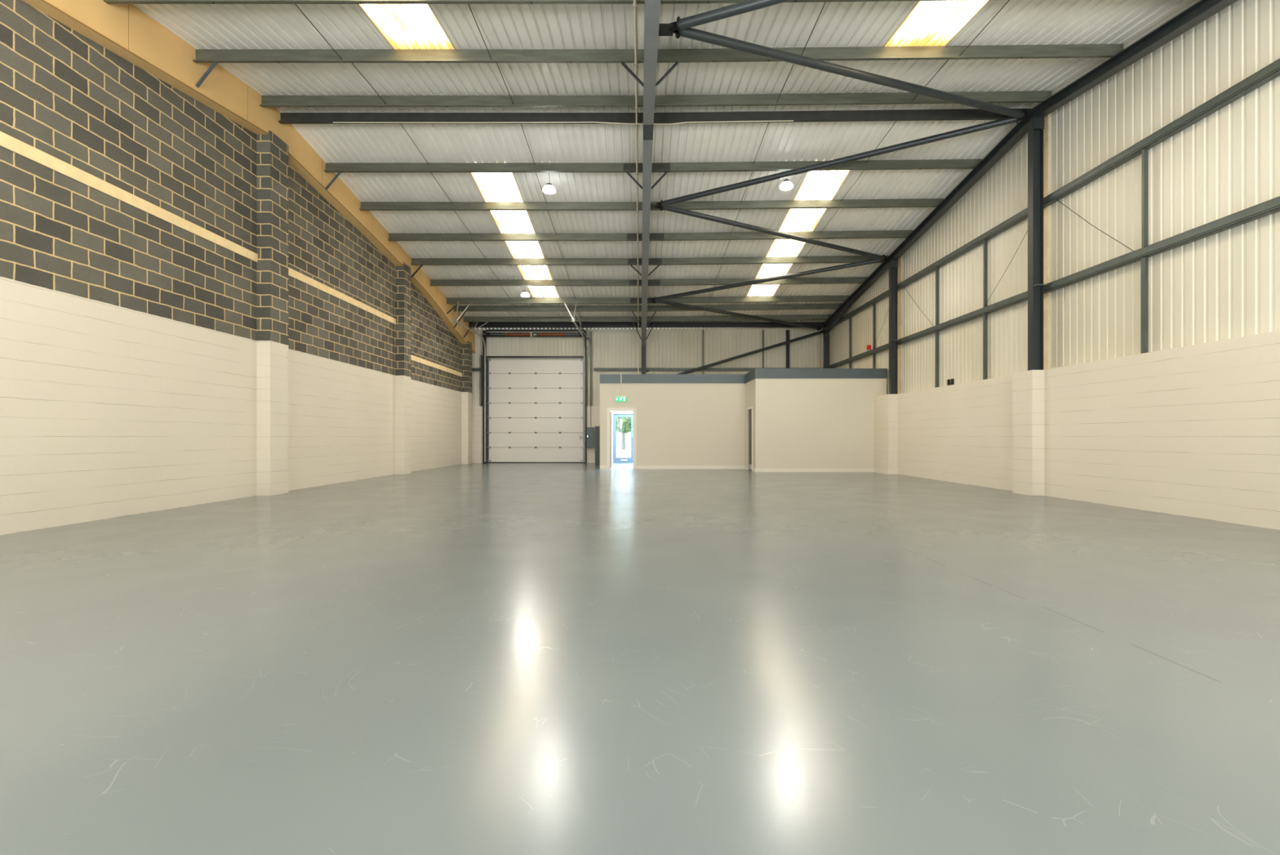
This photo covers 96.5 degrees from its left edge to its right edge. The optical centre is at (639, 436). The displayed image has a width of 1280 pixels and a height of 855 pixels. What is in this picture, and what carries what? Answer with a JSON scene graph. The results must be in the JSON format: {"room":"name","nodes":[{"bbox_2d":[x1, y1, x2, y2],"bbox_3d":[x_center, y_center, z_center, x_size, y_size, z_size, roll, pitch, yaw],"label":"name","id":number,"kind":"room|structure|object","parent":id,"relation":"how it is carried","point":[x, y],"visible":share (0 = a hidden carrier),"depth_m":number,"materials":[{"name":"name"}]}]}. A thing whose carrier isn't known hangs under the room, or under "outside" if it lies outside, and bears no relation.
{"room":"empty warehouse","nodes":[
{"label":"empty warehouse","id":0,"kind":"room"},
{"bbox_2d":[0,0,462,534],"bbox_3d":[-7.400,-2.375,11.000,0.200,7.000,27.400,0,0,0],"label":"wall","id":1,"kind":"structure","parent":0,"point":[128,334],"depth_m":8.63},
{"bbox_2d":[0,131,257,262],"bbox_3d":[-7.291,-3.395,4.085,0.018,0.160,13.570,0,0,0],"label":"trim","id":2,"kind":"structure","parent":1,"relation":"attached to","point":[8,142],"depth_m":7.89,"materials":[{"name":"wood"}]},
{"bbox_2d":[21,0,475,353],"bbox_3d":[-7.184,-4.998,10.900,0.231,2.847,27.203,0,0,0],"label":"rafter","id":3,"kind":"object","parent":1,"relation":"attached to","point":[125,30],"visible":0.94,"depth_m":9.57,"materials":[{"name":"wood"}]},
{"bbox_2d":[195,61,217,88],"bbox_3d":[-6.897,-5.762,9.080,0.385,0.385,0.035,0,0,10],"label":"brace","id":4,"kind":"object","parent":3,"relation":"attached to","point":[214,64],"visible":1,"depth_m":9.07,"materials":[{"name":"grey metal"}]},
{"bbox_2d":[325,171,341,190],"bbox_3d":[-6.897,-5.753,12.830,0.385,0.385,0.035,0,0,10],"label":"brace","id":5,"kind":"object","parent":3,"relation":"attached to","point":[338,174],"visible":1,"depth_m":12.82,"materials":[{"name":"grey metal"}]},
{"bbox_2d":[256,130,288,495],"bbox_3d":[-7.170,-2.350,11.150,0.260,6.950,0.560,0,0,0],"label":"pillar","id":6,"kind":"structure","parent":1,"relation":"attached to","point":[272,153],"depth_m":10.90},
{"bbox_2d":[288,266,395,324],"bbox_3d":[-7.291,-3.425,14.230,0.018,0.160,5.600,0,0,0],"label":"trim","id":7,"kind":"structure","parent":1,"relation":"attached to","point":[291,273],"depth_m":13.70,"materials":[{"name":"wood"}]},
{"bbox_2d":[395,262,411,474],"bbox_3d":[-7.170,-2.040,17.290,0.260,6.330,0.520,0,0,0],"label":"pillar","id":8,"kind":"structure","parent":1,"relation":"attached to","point":[402,273],"depth_m":17.03,"materials":[{"name":"brick"}]},
{"bbox_2d":[411,355,462,376],"bbox_3d":[-7.291,-2.525,20.460,0.018,0.160,5.820,0,0,0],"label":"trim","id":9,"kind":"structure","parent":1,"relation":"attached to","point":[415,358],"depth_m":20.33,"materials":[{"name":"wood"}]},
{"bbox_2d":[462,341,471,463],"bbox_3d":[-7.170,-1.390,23.645,0.260,5.030,0.550,0,0,0],"label":"pillar","id":10,"kind":"structure","parent":1,"relation":"attached to","point":[466,348],"depth_m":23.37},
{"bbox_2d":[471,328,485,405],"bbox_3d":[-6.960,-2.945,24.506,0.680,3.341,0.012,0,0,0],"label":"cladding","id":11,"kind":"object","parent":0,"point":[478,340],"visible":0.6,"depth_m":24.50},
{"bbox_2d":[485,328,586,358],"bbox_3d":[-4.470,-3.980,24.506,4.300,1.271,0.012,0,0,0],"label":"cladding","id":12,"kind":"object","parent":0,"point":[495,346],"visible":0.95,"depth_m":24.50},
{"bbox_2d":[471,405,633,462],"bbox_3d":[0.300,-0.085,24.390,15.200,2.420,0.220,0,0,0],"label":"wall","id":13,"kind":"structure","parent":0,"point":[477,411],"depth_m":24.28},
{"bbox_2d":[480,355,482,405],"bbox_3d":[-6.780,-2.385,24.390,0.060,2.180,0.120,0,0,0],"label":"post","id":14,"kind":"object","parent":13,"relation":"on","point":[481,356],"visible":1,"depth_m":24.33,"materials":[{"name":"metal"}]},
{"bbox_2d":[452,301,587,462],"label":"door","id":15,"kind":"structure","parent":13,"relation":"in","point":[535,410],"depth_m":24.42,"materials":[{"name":"metal"}]},
{"bbox_2d":[588,357,590,405],"bbox_3d":[-2.160,-2.315,24.240,0.057,2.040,0.060,0,0,0],"label":"conduit","id":16,"kind":"object","parent":13,"relation":"attached to","point":[588,357],"visible":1,"depth_m":24.22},
{"bbox_2d":[586,426,594,447],"bbox_3d":[-2.100,0.028,24.168,0.300,0.845,0.215,0,0,0],"label":"electrical box","id":17,"kind":"object","parent":13,"relation":"attached to","point":[590,430],"visible":1,"depth_m":24.07,"materials":[{"name":"grey metal"}]},
{"bbox_2d":[590,331,591,405],"bbox_3d":[-2.100,-2.885,24.390,0.070,3.180,0.120,0,0,0],"label":"post","id":18,"kind":"object","parent":13,"relation":"on","point":[590,331],"visible":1,"depth_m":24.33,"materials":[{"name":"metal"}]},
{"bbox_2d":[613,413,633,462],"bbox_3d":[-0.700,0.075,24.360,0.920,2.100,0.121,0,0,0],"label":"door","id":19,"kind":"structure","parent":13,"relation":"in","point":[615,460],"depth_m":24.36,"materials":[{"name":"blue metal"}]},
{"bbox_2d":[0,462,1279,854],"bbox_3d":[0.250,1.225,10.925,15.700,0.200,27.850,0,0,0],"label":"floor","id":20,"kind":"structure","parent":0,"point":[473,658],"depth_m":2.76,"materials":[{"name":"concrete"}]},
{"bbox_2d":[595,426,599,465],"bbox_3d":[-1.587,0.360,22.250,0.390,1.530,0.030,0,0,31],"label":"panel","id":21,"kind":"object","parent":20,"relation":"on","point":[597,428],"visible":0.55,"depth_m":22.27,"materials":[{"name":"grey metal"}]},
{"bbox_2d":[823,333,829,368],"bbox_3d":[7.600,-1.530,23.265,0.200,5.310,0.170,0,0,0],"label":"column","id":22,"kind":"structure","parent":20,"relation":"on","point":[826,335],"depth_m":23.27,"materials":[{"name":"metal"}]},
{"bbox_2d":[641,346,645,373],"bbox_3d":[0.155,-3.106,23.770,0.190,2.539,0.300,0,0,0],"label":"column","id":23,"kind":"structure","parent":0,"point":[643,348],"depth_m":23.62,"materials":[{"name":"black metal"}]},
{"bbox_2d":[641,0,673,346],"bbox_3d":[0.257,-4.895,10.800,0.397,2.581,26.200,0,0,0],"label":"rafter","id":24,"kind":"object","parent":23,"relation":"on","point":[653,28],"visible":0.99,"depth_m":10.34,"materials":[{"name":"grey paint"}]},
{"bbox_2d":[103,0,986,4],"bbox_3d":[0.310,-5.888,7.580,14.760,0.330,0.120,0,0,0],"label":"purlin","id":25,"kind":"object","parent":24,"relation":"on","point":[108,2],"visible":0.97,"depth_m":7.54,"materials":[{"name":"metal"}]},
{"bbox_2d":[294,4,342,59],"bbox_3d":[-4.740,-5.963,8.332,0.014,0.072,1.484,0,0,0],"label":"rod","id":26,"kind":"object","parent":25,"relation":"attached to","point":[295,4],"visible":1,"depth_m":8.38,"materials":[{"name":"metal"}]},
{"bbox_2d":[467,4,492,59],"bbox_3d":[-2.360,-5.963,8.332,0.014,0.072,1.484,0,0,0],"label":"rod","id":27,"kind":"object","parent":25,"relation":"attached to","point":[468,4],"visible":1,"depth_m":8.40,"materials":[{"name":"metal"}]},
{"bbox_2d":[800,2,825,55],"bbox_3d":[2.550,-5.990,8.332,0.014,0.072,1.484,0,0,0],"label":"rod","id":28,"kind":"object","parent":25,"relation":"attached to","point":[824,2],"visible":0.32,"depth_m":8.38,"materials":[{"name":"metal"}]},
{"bbox_2d":[959,0,1009,56],"bbox_3d":[5.080,-6.019,8.332,0.014,0.072,1.484,0,0,0],"label":"rod","id":29,"kind":"object","parent":25,"relation":"attached to","point":[1008,0],"visible":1,"depth_m":8.41,"materials":[{"name":"metal"}]},
{"bbox_2d":[621,62,644,86],"bbox_3d":[-0.115,-5.767,9.090,0.366,0.374,0.035,0,0,-3],"label":"brace","id":30,"kind":"object","parent":24,"relation":"attached to","point":[623,64],"visible":1,"depth_m":9.08,"materials":[{"name":"paint"}]},
{"bbox_2d":[626,172,642,189],"bbox_3d":[-0.115,-5.758,12.840,0.366,0.374,0.035,0,0,-3],"label":"brace","id":31,"kind":"object","parent":24,"relation":"attached to","point":[628,173],"visible":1,"depth_m":12.82,"materials":[{"name":"paint"}]},
{"bbox_2d":[462,314,831,322],"bbox_3d":[0.310,-4.736,22.890,14.760,0.322,0.120,0,0,0],"label":"purlin","id":32,"kind":"object","parent":24,"relation":"on","point":[804,317],"visible":0.89,"depth_m":22.89,"materials":[{"name":"metal"}]},
{"bbox_2d":[446,295,849,303],"bbox_3d":[0.310,-5.003,20.877,14.760,0.322,0.126,0,0,0],"label":"purlin","id":33,"kind":"object","parent":24,"relation":"on","point":[797,298],"visible":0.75,"depth_m":20.88,"materials":[{"name":"metal"}]},
{"bbox_2d":[359,198,943,210],"bbox_3d":[0.310,-5.860,14.440,14.760,0.322,0.120,0,0,0],"label":"purlin","id":34,"kind":"object","parent":24,"relation":"on","point":[920,202],"visible":0.83,"depth_m":14.44,"materials":[{"name":"metal"}]},
{"bbox_2d":[324,159,982,173],"bbox_3d":[0.310,-6.074,12.827,14.760,0.322,0.126,0,0,0],"label":"purlin","id":35,"kind":"object","parent":24,"relation":"on","point":[940,163],"visible":0.87,"depth_m":12.83,"materials":[{"name":"metal"}]},
{"bbox_2d":[278,108,1031,124],"bbox_3d":[0.310,-6.288,11.220,14.760,0.322,0.120,0,0,0],"label":"purlin","id":36,"kind":"object","parent":24,"relation":"on","point":[911,114],"visible":0.87,"depth_m":11.22,"materials":[{"name":"metal"}]},
{"bbox_2d":[400,124,429,164],"bbox_3d":[-4.740,-6.150,12.027,0.014,0.106,1.595,0,0,0],"label":"rod","id":37,"kind":"object","parent":36,"relation":"attached to","point":[401,124],"visible":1,"depth_m":12.00,"materials":[{"name":"metal"}]},
{"bbox_2d":[520,124,535,164],"bbox_3d":[-2.360,-6.150,12.027,0.014,0.106,1.595,0,0,0],"label":"rod","id":38,"kind":"object","parent":36,"relation":"attached to","point":[521,124],"visible":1,"depth_m":11.96,"materials":[{"name":"metal"}]},
{"bbox_2d":[333,120,793,124],"bbox_3d":[-1.500,-6.135,11.155,9.000,0.086,0.028,0,0,0],"label":"cable","id":39,"kind":"object","parent":36,"relation":"attached to","point":[789,120],"visible":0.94,"depth_m":11.15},
{"bbox_2d":[259,90,1051,107],"bbox_3d":[0.310,-6.298,10.660,14.760,0.330,0.120,0,0,0],"label":"purlin","id":40,"kind":"object","parent":24,"relation":"on","point":[900,98],"visible":0.8,"depth_m":10.66,"materials":[{"name":"metal"}]},
{"bbox_2d":[192,44,1123,63],"bbox_3d":[0.310,-6.087,9.080,14.760,0.330,0.120,0,0,0],"label":"purlin","id":41,"kind":"object","parent":24,"relation":"on","point":[1078,51],"visible":0.91,"depth_m":9.08,"materials":[{"name":"metal"}]},
{"bbox_2d":[351,62,386,104],"bbox_3d":[-4.740,-6.167,9.872,0.014,0.082,1.564,0,0,0],"label":"rod","id":42,"kind":"object","parent":41,"relation":"attached to","point":[352,63],"visible":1,"depth_m":9.97,"materials":[{"name":"metal"}]},
{"bbox_2d":[496,62,514,104],"bbox_3d":[-2.360,-6.167,9.872,0.014,0.082,1.564,0,0,0],"label":"rod","id":43,"kind":"object","parent":41,"relation":"attached to","point":[496,63],"visible":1,"depth_m":9.94,"materials":[{"name":"metal"}]},
{"bbox_2d":[776,63,794,102],"bbox_3d":[2.550,-6.195,9.872,0.014,0.082,1.564,0,0,0],"label":"rod","id":44,"kind":"object","parent":41,"relation":"attached to","point":[793,64],"visible":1,"depth_m":9.99,"materials":[{"name":"metal"}]},
{"bbox_2d":[911,59,948,101],"bbox_3d":[5.080,-6.224,9.872,0.014,0.082,1.564,0,0,0],"label":"rod","id":45,"kind":"object","parent":41,"relation":"attached to","point":[948,60],"visible":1,"depth_m":9.84,"materials":[{"name":"metal"}]},
{"bbox_2d":[651,172,666,189],"bbox_3d":[0.425,-5.758,12.840,0.366,0.374,0.035,0,0,3],"label":"brace","id":46,"kind":"object","parent":24,"relation":"attached to","point":[665,173],"visible":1,"depth_m":12.82,"materials":[{"name":"paint"}]},
{"bbox_2d":[655,62,678,87],"bbox_3d":[0.425,-5.767,9.090,0.366,0.374,0.035,0,0,3],"label":"brace","id":47,"kind":"object","parent":24,"relation":"attached to","point":[676,64],"visible":1,"depth_m":9.08,"materials":[{"name":"paint"}]},
{"bbox_2d":[669,0,791,33],"bbox_3d":[3.897,-5.453,6.250,7.644,0.437,0.190,0,0,24],"label":"tube","id":48,"kind":"object","parent":24,"relation":"attached to","point":[748,6],"visible":0.98,"depth_m":7.46,"materials":[{"name":"paint"}]},
{"bbox_2d":[652,300,821,330],"bbox_3d":[3.897,-4.585,21.625,7.750,0.537,0.190,0,0,-26],"label":"tube","id":49,"kind":"object","parent":24,"relation":"attached to","point":[664,302],"visible":0.98,"depth_m":21.45,"materials":[{"name":"paint"}]},
{"bbox_2d":[651,258,886,302],"bbox_3d":[3.897,-5.045,18.535,7.543,0.727,0.190,0,0,22],"label":"tube","id":50,"kind":"object","parent":24,"relation":"attached to","point":[873,260],"visible":0.89,"depth_m":18.36,"materials":[{"name":"paint"}]},
{"bbox_2d":[656,205,886,261],"bbox_3d":[3.897,-5.466,15.485,7.715,0.461,0.190,0,0,-25],"label":"tube","id":51,"kind":"object","parent":24,"relation":"attached to","point":[669,208],"visible":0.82,"depth_m":15.23,"materials":[{"name":"paint"}]},
{"bbox_2d":[656,116,1026,208],"bbox_3d":[3.897,-5.866,12.385,7.581,0.687,0.190,0,0,23],"label":"tube","id":52,"kind":"object","parent":24,"relation":"attached to","point":[1002,122],"visible":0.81,"depth_m":12.13,"materials":[{"name":"paint"}]},
{"bbox_2d":[669,27,1026,120],"bbox_3d":[3.897,-5.854,9.360,7.656,0.712,0.190,0,0,-24],"label":"tube","id":53,"kind":"object","parent":24,"relation":"attached to","point":[691,33],"visible":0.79,"depth_m":8.98,"materials":[{"name":"paint"}]},
{"bbox_2d":[133,0,1200,328],"bbox_3d":[0.225,-5.571,10.925,15.450,1.951,27.450,0,0,0],"label":"ceiling","id":54,"kind":"structure","parent":0,"point":[1020,22],"depth_m":11.59,"materials":[{"name":"metal"}]},
{"bbox_2d":[357,4,456,49],"bbox_3d":[-3.440,-5.675,5.180,1.004,1.098,7.960,0,0,0],"label":"rooflight","id":55,"kind":"object","parent":54,"relation":"attached to","point":[403,26],"visible":1,"depth_m":8.48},
{"bbox_2d":[470,173,559,297],"bbox_3d":[-3.440,-5.641,16.915,1.004,1.099,7.970,0,0,0],"label":"rooflight","id":56,"kind":"object","parent":54,"relation":"attached to","point":[492,187],"visible":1,"depth_m":15.50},
{"bbox_2d":[520,285,529,297],"bbox_3d":[-3.920,-5.035,19.500,0.300,0.483,0.300,0,0,0],"label":"lamp","id":57,"kind":"object","parent":54,"relation":"hanging from","point":[525,294],"visible":0.95,"depth_m":19.42,"materials":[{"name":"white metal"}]},
{"bbox_2d":[542,179,555,194],"bbox_3d":[-2.100,-5.888,13.200,0.300,0.451,0.300,0,0,0],"label":"lamp","id":58,"kind":"object","parent":54,"relation":"hanging from","point":[548,188],"visible":0.98,"depth_m":13.12,"materials":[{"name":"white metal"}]},
{"bbox_2d":[632,0,639,373],"bbox_3d":[-0.065,-4.200,11.987,0.060,3.949,22.979,0,0,0],"label":"conduit","id":59,"kind":"object","parent":54,"relation":"attached to","point":[634,3],"visible":0.85,"depth_m":11.27,"materials":[{"name":"metal"}]},
{"bbox_2d":[469,321,825,327],"bbox_3d":[0.400,-4.635,23.690,14.920,0.200,0.180,0,0,0],"label":"beam","id":60,"kind":"structure","parent":54,"relation":"attached to","point":[490,324],"depth_m":23.60,"materials":[{"name":"black metal"}]},
{"bbox_2d":[779,177,793,190],"bbox_3d":[3.360,-5.934,13.100,0.300,0.461,0.300,0,0,0],"label":"lamp","id":61,"kind":"object","parent":54,"relation":"hanging from","point":[786,184],"visible":0.96,"depth_m":13.03,"materials":[{"name":"white metal"}]},
{"bbox_2d":[746,170,850,296],"bbox_3d":[4.385,-5.690,16.915,1.014,1.110,7.970,0,0,0],"label":"rooflight","id":62,"kind":"object","parent":54,"relation":"attached to","point":[815,184],"visible":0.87,"depth_m":15.55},
{"bbox_2d":[883,0,991,46],"bbox_3d":[4.385,-5.724,5.180,1.014,1.108,7.960,0,0,0],"label":"rooflight","id":63,"kind":"object","parent":54,"relation":"attached to","point":[929,23],"visible":1,"depth_m":8.50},
{"bbox_2d":[600,382,745,465],"bbox_3d":[1.135,-0.367,22.090,5.070,2.985,4.380,0,0,0],"label":"wall","id":64,"kind":"structure","parent":0,"point":[678,424],"depth_m":19.90,"materials":[{"name":"paint"}]},
{"bbox_2d":[615,373,626,400],"bbox_3d":[-0.655,-1.725,19.872,0.380,0.990,0.124,0,0,0],"label":"exit sign","id":65,"kind":"object","parent":64,"relation":"attached to","point":[617,397],"visible":1,"depth_m":19.83,"materials":[{"name":"green"}]},
{"bbox_2d":[607,407,636,468],"bbox_3d":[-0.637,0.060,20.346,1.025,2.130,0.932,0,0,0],"label":"door frame","id":66,"kind":"structure","parent":64,"relation":"in","point":[609,409],"depth_m":19.88,"materials":[{"name":"silver metal"}]},
{"bbox_2d":[600,465,873,471],"bbox_3d":[3.010,1.070,19.001,8.820,0.110,1.798,0,0,0],"label":"baseboard","id":67,"kind":"structure","parent":64,"relation":"attached to","point":[753,469],"depth_m":18.30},
{"bbox_2d":[600,368,887,383],"bbox_3d":[2.263,-2.010,19.678,11.080,0.326,3.671,0,0,33],"label":"fascia","id":68,"kind":"object","parent":64,"relation":"attached to","point":[757,372],"visible":0.82,"depth_m":18.10,"materials":[{"name":"grey metal"}]},
{"bbox_2d":[586,327,823,405],"bbox_3d":[2.790,-2.990,24.506,10.220,3.430,0.012,0,0,0],"label":"cladding","id":69,"kind":"object","parent":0,"point":[680,348],"visible":0.63,"depth_m":24.50,"materials":[{"name":"metal"}]},
{"bbox_2d":[745,377,886,469],"bbox_3d":[5.750,-0.361,19.060,4.160,2.972,1.880,0,0,0],"label":"wall","id":70,"kind":"structure","parent":0,"point":[798,423],"depth_m":18.12,"materials":[{"name":"paint"}]},
{"bbox_2d":[746,406,752,470],"bbox_3d":[3.700,0.070,19.040,0.100,2.110,0.880,0,0,0],"label":"door","id":71,"kind":"structure","parent":70,"relation":"in","point":[749,407],"depth_m":19.12,"materials":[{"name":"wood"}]},
{"bbox_2d":[897,330,1279,529],"bbox_3d":[7.825,-0.075,11.000,0.250,2.400,27.400,0,0,0],"label":"wall","id":72,"kind":"structure","parent":0,"point":[1193,431],"depth_m":8.80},
{"bbox_2d":[872,353,875,368],"bbox_3d":[7.820,-2.024,19.040,0.080,1.498,0.075,0,0,0],"label":"post","id":73,"kind":"object","parent":72,"relation":"on","point":[873,354],"visible":0.36,"depth_m":19.03,"materials":[{"name":"metal"}]},
{"bbox_2d":[873,394,897,470],"bbox_3d":[7.560,-0.072,17.585,0.280,2.395,1.070,0,0,0],"label":"pillar","id":74,"kind":"structure","parent":72,"relation":"attached to","point":[886,406],"depth_m":17.21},
{"bbox_2d":[888,260,897,394],"bbox_3d":[7.600,-3.265,17.125,0.200,3.989,0.170,0,0,0],"label":"column","id":75,"kind":"structure","parent":74,"relation":"on","point":[893,264],"depth_m":17.13,"materials":[{"name":"metal"}]},
{"bbox_2d":[822,0,1238,334],"bbox_3d":[7.595,-5.147,10.550,0.190,2.248,25.700,0,0,0],"label":"rafter","id":76,"kind":"object","parent":75,"relation":"on","point":[1202,10],"visible":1,"depth_m":10.40,"materials":[{"name":"paint"}]},
{"bbox_2d":[453,303,842,311],"bbox_3d":[0.310,-4.896,21.690,14.760,0.322,0.120,0,0,0],"label":"purlin","id":77,"kind":"object","parent":76,"relation":"on","point":[784,306],"visible":0.85,"depth_m":21.69,"materials":[{"name":"metal"}]},
{"bbox_2d":[430,276,867,286],"bbox_3d":[0.310,-5.220,19.247,14.760,0.322,0.126,0,0,0],"label":"purlin","id":78,"kind":"object","parent":76,"relation":"on","point":[472,282],"visible":0.89,"depth_m":19.25,"materials":[{"name":"metal"}]},
{"bbox_2d":[410,255,888,265],"bbox_3d":[0.310,-5.434,17.637,14.760,0.322,0.126,0,0,0],"label":"purlin","id":79,"kind":"object","parent":76,"relation":"on","point":[847,259],"visible":0.91,"depth_m":17.64,"materials":[{"name":"metal"}]},
{"bbox_2d":[387,230,913,240],"bbox_3d":[0.310,-5.644,16.057,14.760,0.322,0.126,0,0,0],"label":"purlin","id":80,"kind":"object","parent":76,"relation":"on","point":[874,233],"visible":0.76,"depth_m":16.06,"materials":[{"name":"metal"}]},
{"bbox_2d":[873,468,897,474],"bbox_3d":[7.551,1.070,17.566,0.298,0.110,1.068,0,0,0],"label":"baseboard","id":81,"kind":"structure","parent":72,"relation":"attached to","point":[876,470],"depth_m":17.17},
{"bbox_2d":[897,256,902,393],"bbox_3d":[7.883,-3.466,17.310,0.026,4.383,0.220,0,0,0],"label":"trim","id":82,"kind":"structure","parent":72,"relation":"attached to","point":[900,260],"depth_m":17.28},
{"bbox_2d":[934,330,938,387],"bbox_3d":[7.820,-2.024,15.010,0.080,1.498,0.075,0,0,0],"label":"post","id":83,"kind":"object","parent":72,"relation":"on","point":[936,332],"visible":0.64,"depth_m":15.01,"materials":[{"name":"metal"}]},
{"bbox_2d":[982,313,987,379],"bbox_3d":[7.820,-2.024,12.910,0.080,1.498,0.075,0,0,0],"label":"post","id":84,"kind":"object","parent":72,"relation":"on","point":[984,315],"visible":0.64,"depth_m":12.90,"materials":[{"name":"metal"}]},
{"bbox_2d":[1013,369,1044,495],"bbox_3d":[7.585,-0.072,11.155,0.230,2.395,0.570,0,0,0],"label":"pillar","id":85,"kind":"structure","parent":72,"relation":"attached to","point":[1028,385],"depth_m":10.98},
{"bbox_2d":[1027,117,1044,370],"bbox_3d":[7.600,-3.676,10.955,0.200,4.811,0.170,0,0,0],"label":"column","id":86,"kind":"structure","parent":85,"relation":"on","point":[1036,125],"depth_m":10.96,"materials":[{"name":"metal"}]},
{"bbox_2d":[1043,114,1049,369],"bbox_3d":[7.883,-3.872,11.150,0.026,5.194,0.300,0,0,0],"label":"trim","id":87,"kind":"structure","parent":72,"relation":"attached to","point":[1046,119],"depth_m":11.04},
{"bbox_2d":[829,0,1279,394],"bbox_3d":[7.906,-3.892,10.910,0.012,5.274,27.220,0,0,0],"label":"cladding","id":88,"kind":"object","parent":72,"relation":"on","point":[1224,285],"visible":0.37,"depth_m":9.33,"materials":[{"name":"metal"}]},
{"bbox_2d":[946,378,954,385],"bbox_3d":[7.867,-1.380,14.460,0.053,0.150,0.220,0,0,0],"label":"clip","id":89,"kind":"object","parent":88,"relation":"attached to","point":[948,383],"visible":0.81,"depth_m":14.42,"materials":[{"name":"black metal"}]},
{"bbox_2d":[822,58,1279,329],"bbox_3d":[7.814,-4.515,10.850,0.132,0.140,26.900,0,0,0],"label":"rail","id":90,"kind":"object","parent":88,"relation":"attached to","point":[1272,71],"visible":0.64,"depth_m":9.19,"materials":[{"name":"metal"}]},
{"bbox_2d":[677,328,825,373],"bbox_3d":[4.095,-3.330,23.950,7.522,2.350,0.190,0,0,0],"label":"tube","id":91,"kind":"object","parent":90,"relation":"attached to","point":[823,331],"visible":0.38,"depth_m":23.90,"materials":[{"name":"paint"}]},
{"bbox_2d":[984,231,1027,306],"bbox_3d":[7.798,-3.690,12.030,0.015,1.536,1.667,0,0,-2],"label":"wire","id":92,"kind":"object","parent":90,"relation":"attached to","point":[1027,231],"visible":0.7,"depth_m":12.10,"materials":[{"name":"metal"}]},
{"bbox_2d":[1057,200,1134,252],"bbox_3d":[7.798,-3.685,9.850,0.015,1.586,1.807,0,0,2],"label":"wire","id":93,"kind":"object","parent":90,"relation":"attached to","point":[1057,200],"visible":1,"depth_m":9.76,"materials":[{"name":"metal"}]},
{"bbox_2d":[822,195,1279,368],"bbox_3d":[7.690,-2.845,10.850,0.380,0.140,26.900,0,0,0],"label":"rail","id":94,"kind":"object","parent":88,"relation":"attached to","point":[1270,206],"visible":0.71,"depth_m":9.25,"materials":[{"name":"metal"}]},
{"bbox_2d":[848,316,851,357],"bbox_3d":[7.820,-3.682,21.200,0.080,1.523,0.045,0,0,0],"label":"post","id":95,"kind":"object","parent":94,"relation":"on","point":[850,317],"visible":0.89,"depth_m":21.20,"materials":[{"name":"metal"}]},
{"bbox_2d":[872,302,875,348],"bbox_3d":[7.820,-3.682,19.040,0.080,1.523,0.045,0,0,0],"label":"post","id":96,"kind":"object","parent":94,"relation":"on","point":[873,304],"visible":0.93,"depth_m":19.03,"materials":[{"name":"metal"}]},
{"bbox_2d":[935,267,938,324],"bbox_3d":[7.820,-3.682,15.010,0.080,1.523,0.045,0,0,0],"label":"post","id":97,"kind":"object","parent":94,"relation":"on","point":[936,268],"visible":0.93,"depth_m":15.01,"materials":[{"name":"metal"}]},
{"bbox_2d":[983,240,987,306],"bbox_3d":[7.820,-3.682,12.910,0.080,1.523,0.045,0,0,0],"label":"post","id":98,"kind":"object","parent":94,"relation":"on","point":[985,242],"visible":0.93,"depth_m":12.90,"materials":[{"name":"metal"}]},
{"bbox_2d":[1141,148,1148,248],"bbox_3d":[7.820,-3.682,8.830,0.080,1.523,0.045,0,0,0],"label":"post","id":99,"kind":"object","parent":94,"relation":"on","point":[1144,153],"visible":0.93,"depth_m":8.83,"materials":[{"name":"metal"}]},
{"bbox_2d":[1140,256,1148,353],"bbox_3d":[7.820,-2.024,8.830,0.080,1.498,0.075,0,0,0],"label":"post","id":100,"kind":"object","parent":72,"relation":"on","point":[1144,260],"visible":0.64,"depth_m":8.83,"materials":[{"name":"metal"}]},
{"bbox_3d":[3.215,-1.785,21.250,9.230,0.100,6.060,0,0,0],"label":"ceiling","id":101,"kind":"structure","parent":0,"visible":0},
{"bbox_2d":[702,329,703,373],"bbox_3d":[2.690,-3.183,24.285,0.050,2.694,0.070,0,0,0],"label":"post","id":102,"kind":"object","parent":101,"relation":"on","point":[703,330],"visible":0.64,"depth_m":24.25,"materials":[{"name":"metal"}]},
{"bbox_2d":[593,368,755,370],"bbox_3d":[2.865,-2.865,24.384,9.670,0.120,0.132,0,0,0],"label":"rail","id":103,"kind":"object","parent":102,"relation":"attached to","point":[594,369],"visible":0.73,"depth_m":24.32,"materials":[{"name":"metal"}]},
{"bbox_2d":[762,329,764,368],"bbox_3d":[5.240,-3.183,24.285,0.050,2.694,0.070,0,0,0],"label":"post","id":104,"kind":"object","parent":101,"relation":"on","point":[762,330],"visible":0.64,"depth_m":24.25,"materials":[{"name":"metal"}]},
{"bbox_2d":[786,329,789,368],"bbox_3d":[6.290,-3.183,24.285,0.130,2.694,0.070,0,0,0],"label":"post","id":105,"kind":"object","parent":101,"relation":"on","point":[787,331],"visible":0.64,"depth_m":24.25,"materials":[{"name":"black metal"}]},
{"label":"outside","id":106,"kind":"structure","parent":0,"visible":0},
{"bbox_2d":[616,447,631,457],"bbox_3d":[0.000,1.275,47.450,50.000,0.200,45.100,0,0,0],"label":"ground","id":107,"kind":"structure","parent":106,"point":[626,453],"depth_m":41.41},
{"bbox_2d":[616,431,631,447],"bbox_3d":[0.000,0.250,60.150,24.000,1.850,0.300,0,0,0],"label":"wall","id":108,"kind":"structure","parent":107,"relation":"on","point":[619,435],"depth_m":60.01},
{"bbox_2d":[616,417,631,449],"bbox_3d":[-1.527,-0.685,51.986,2.269,3.720,2.263,0,0,0],"label":"tree","id":109,"kind":"object","parent":107,"relation":"on","point":[623,424],"visible":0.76,"depth_m":51.34,"materials":[{"name":"green plant"}]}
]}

